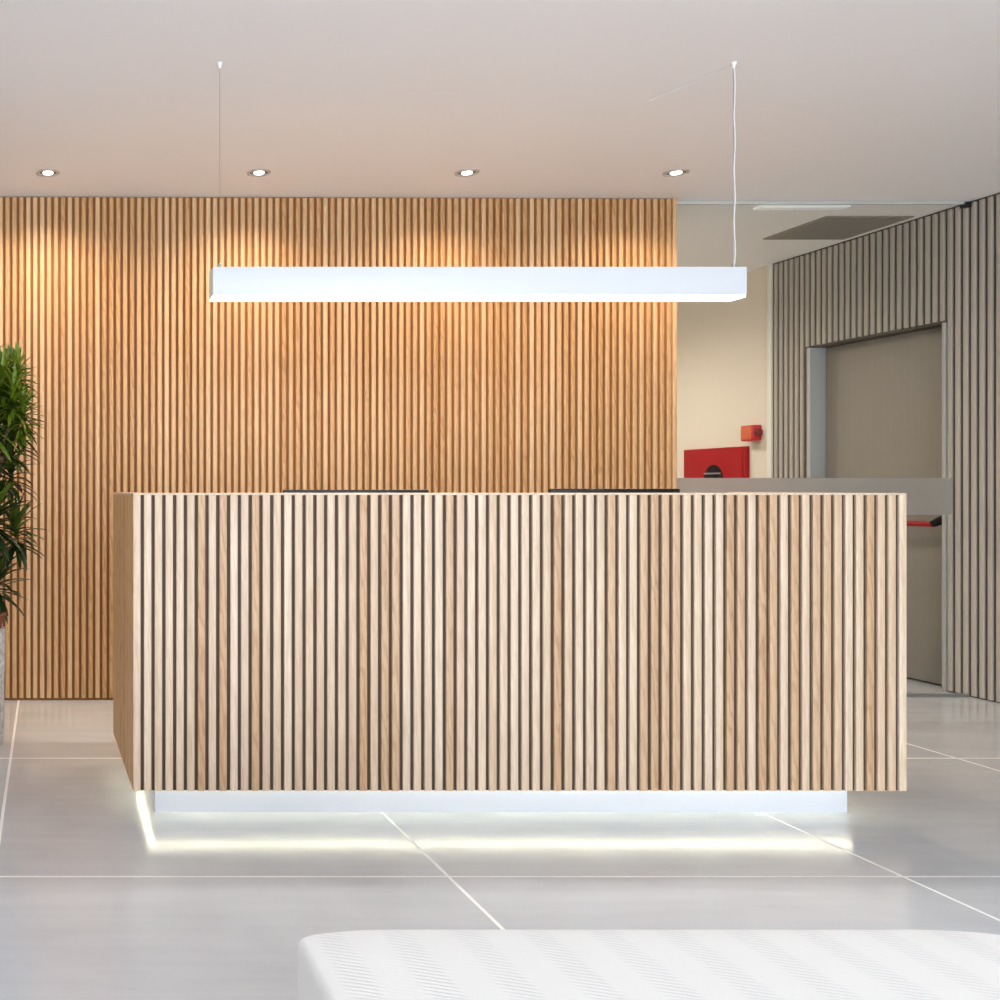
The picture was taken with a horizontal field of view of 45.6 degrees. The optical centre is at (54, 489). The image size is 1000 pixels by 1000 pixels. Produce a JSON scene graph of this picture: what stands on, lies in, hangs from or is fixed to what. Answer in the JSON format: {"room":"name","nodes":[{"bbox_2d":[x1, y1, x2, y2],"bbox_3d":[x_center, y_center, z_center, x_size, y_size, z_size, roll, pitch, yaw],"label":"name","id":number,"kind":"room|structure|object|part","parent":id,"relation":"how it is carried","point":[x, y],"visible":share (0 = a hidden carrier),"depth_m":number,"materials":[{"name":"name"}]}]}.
{"room":"lobby","nodes":[
{"label":"lobby","id":0,"kind":"room"},
{"bbox_2d":[0,197,676,699],"bbox_3d":[0.174,-0.223,5.597,6.349,2.700,0.169,0,0,-1],"label":"wall","id":1,"kind":"structure","parent":0,"point":[146,383],"depth_m":5.53,"materials":[{"name":"brown wood"}]},
{"bbox_2d":[0,0,999,271],"bbox_3d":[1.065,-1.673,3.300,8.530,0.200,14.200,0,0,0],"label":"ceiling","id":2,"kind":"structure","parent":0,"point":[836,100],"depth_m":4.20,"materials":[{"name":"white paint"}]},
{"bbox_2d":[36,169,59,176],"bbox_3d":[-0.035,-1.568,5.100,0.116,0.010,0.116,0,0,0],"label":"recessed light","id":3,"kind":"object","parent":2,"relation":"in","point":[43,172],"visible":1,"depth_m":5.09,"materials":[{"name":"grey metal"}]},
{"bbox_2d":[247,169,270,176],"bbox_3d":[1.010,-1.568,5.100,0.116,0.010,0.116,0,0,0],"label":"recessed light","id":4,"kind":"object","parent":2,"relation":"in","point":[256,172],"visible":1,"depth_m":5.09,"materials":[{"name":"grey metal"}]},
{"bbox_2d":[454,169,479,176],"bbox_3d":[2.040,-1.568,5.100,0.116,0.010,0.116,0,0,0],"label":"recessed light","id":5,"kind":"object","parent":2,"relation":"in","point":[466,172],"visible":1,"depth_m":5.09,"materials":[{"name":"grey metal"}]},
{"bbox_2d":[209,62,746,301],"bbox_3d":[1.545,-1.138,3.953,1.942,0.872,0.416,0,0,0],"label":"pendant light","id":6,"kind":"object","parent":2,"relation":"hanging from","point":[226,284],"visible":1,"depth_m":3.75,"materials":[{"name":"white metal"}]},
{"bbox_2d":[210,295,745,301],"bbox_3d":[1.545,-0.706,3.792,1.936,0.008,0.089,0,0,0],"label":"diffuser","id":7,"kind":"object","parent":6,"relation":"attached to","point":[213,298],"depth_m":3.78,"materials":[{"name":"white plastic"}]},
{"bbox_2d":[662,169,689,176],"bbox_3d":[3.075,-1.568,5.100,0.116,0.010,0.116,0,0,0],"label":"recessed light","id":8,"kind":"object","parent":2,"relation":"in","point":[677,172],"visible":1,"depth_m":5.09,"materials":[{"name":"grey metal"}]},
{"bbox_2d":[753,205,850,209],"bbox_3d":[4.135,-1.565,5.702,0.490,0.014,0.075,0,0,0],"label":"recessed light","id":9,"kind":"object","parent":2,"relation":"in","point":[760,207],"visible":1,"depth_m":5.69,"materials":[{"name":"white"}]},
{"bbox_2d":[763,216,913,239],"bbox_3d":[4.678,-1.569,6.175,0.505,0.008,0.530,0,0,0],"label":"ceiling vent","id":10,"kind":"object","parent":2,"relation":"in","point":[827,227],"visible":1,"depth_m":6.14,"materials":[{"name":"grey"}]},
{"bbox_2d":[0,678,999,999],"bbox_3d":[1.065,1.227,3.300,8.530,0.200,14.200,0,0,0],"label":"floor","id":11,"kind":"structure","parent":0,"point":[105,895],"depth_m":3.08,"materials":[{"name":"grey tile"}]},
{"bbox_2d":[0,340,48,743],"bbox_3d":[-0.446,0.179,4.599,0.838,1.894,0.627,0,0,0],"label":"potted plant","id":12,"kind":"object","parent":11,"relation":"on","point":[14,401],"visible":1,"depth_m":4.53,"materials":[{"name":"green plant"}]},
{"bbox_3d":[-0.425,0.871,4.600,0.406,0.511,0.406,0,0,0],"label":"pot","id":13,"kind":"part","parent":12,"relation":"part of","materials":[{"name":"grey stone"}]},
{"bbox_3d":[-0.425,0.599,4.600,0.432,0.116,0.432,0,0,0],"label":"pot","id":14,"kind":"part","parent":12,"relation":"part of","materials":[{"name":"brown ceramic"}]},
{"bbox_2d":[113,492,906,811],"bbox_3d":[1.550,0.569,3.873,2.617,1.117,0.834,0,0,0],"label":"reception desk","id":15,"kind":"object","parent":11,"relation":"on","point":[729,651],"visible":1,"depth_m":3.46,"materials":[{"name":"brown wood"}]},
{"bbox_2d":[283,490,428,492],"bbox_3d":[1.126,0.190,3.855,0.543,0.382,0.170,0,0,0],"label":"monitor","id":16,"kind":"object","parent":15,"relation":"on","point":[284,491],"visible":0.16,"depth_m":3.85,"materials":[{"name":"black plastic"}]},
{"bbox_2d":[548,489,679,492],"bbox_3d":[2.095,0.188,3.855,0.510,0.386,0.170,0,0,-5],"label":"monitor","id":17,"kind":"object","parent":15,"relation":"on","point":[549,490],"visible":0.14,"depth_m":3.85,"materials":[{"name":"black plastic"}]},
{"bbox_2d":[297,929,999,999],"bbox_3d":[0.917,0.900,1.159,1.106,0.452,0.878,0,0,0],"label":"upholstered bench","id":18,"kind":"object","parent":11,"relation":"on","point":[396,964],"visible":1,"depth_m":1.47,"materials":[{"name":"white fabric"}]},
{"bbox_2d":[677,201,971,696],"bbox_3d":[4.165,-0.223,5.615,1.628,2.698,0.042,0,0,0],"label":"glass wall","id":19,"kind":"structure","parent":11,"relation":"on","point":[925,496],"depth_m":5.61,"materials":[{"name":"grey"}]},
{"bbox_2d":[677,192,999,702],"bbox_3d":[5.155,-0.223,3.300,0.350,2.700,13.800,0,0,0],"label":"wall","id":20,"kind":"structure","parent":0,"point":[929,271],"depth_m":6.07,"materials":[{"name":"brown"}]},
{"bbox_2d":[684,446,748,477],"bbox_3d":[4.968,0.026,7.765,0.048,0.682,0.730,0,0,0],"label":"cabinet","id":21,"kind":"object","parent":20,"relation":"attached to","point":[727,462],"visible":0.45,"depth_m":7.71,"materials":[{"name":"red metal"}]},
{"bbox_2d":[741,425,762,440],"bbox_3d":[4.960,-0.405,7.332,0.069,0.112,0.145,0,0,0],"label":"fire alarm","id":22,"kind":"object","parent":20,"relation":"attached to","point":[748,432],"visible":1,"depth_m":7.29,"materials":[{"name":"red plastic"}]},
{"bbox_2d":[753,441,765,451],"bbox_3d":[4.991,-0.308,7.295,0.002,0.070,0.130,0,0,0],"label":"plate","id":23,"kind":"object","parent":20,"relation":"attached to","point":[757,446],"visible":1,"depth_m":7.30,"materials":[{"name":"beige plastic"}]},
{"bbox_2d":[767,264,772,477],"bbox_3d":[5.029,-0.223,7.183,0.103,2.700,0.045,0,0,0],"label":"trim","id":24,"kind":"structure","parent":20,"relation":"attached to","point":[770,266],"depth_m":7.17,"materials":[{"name":"white paint"}]},
{"bbox_2d":[807,322,947,691],"bbox_3d":[5.054,0.095,6.287,0.163,2.065,1.059,0,0,0],"label":"door","id":25,"kind":"structure","parent":20,"relation":"in","point":[877,408],"depth_m":6.16,"materials":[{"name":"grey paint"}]}
]}

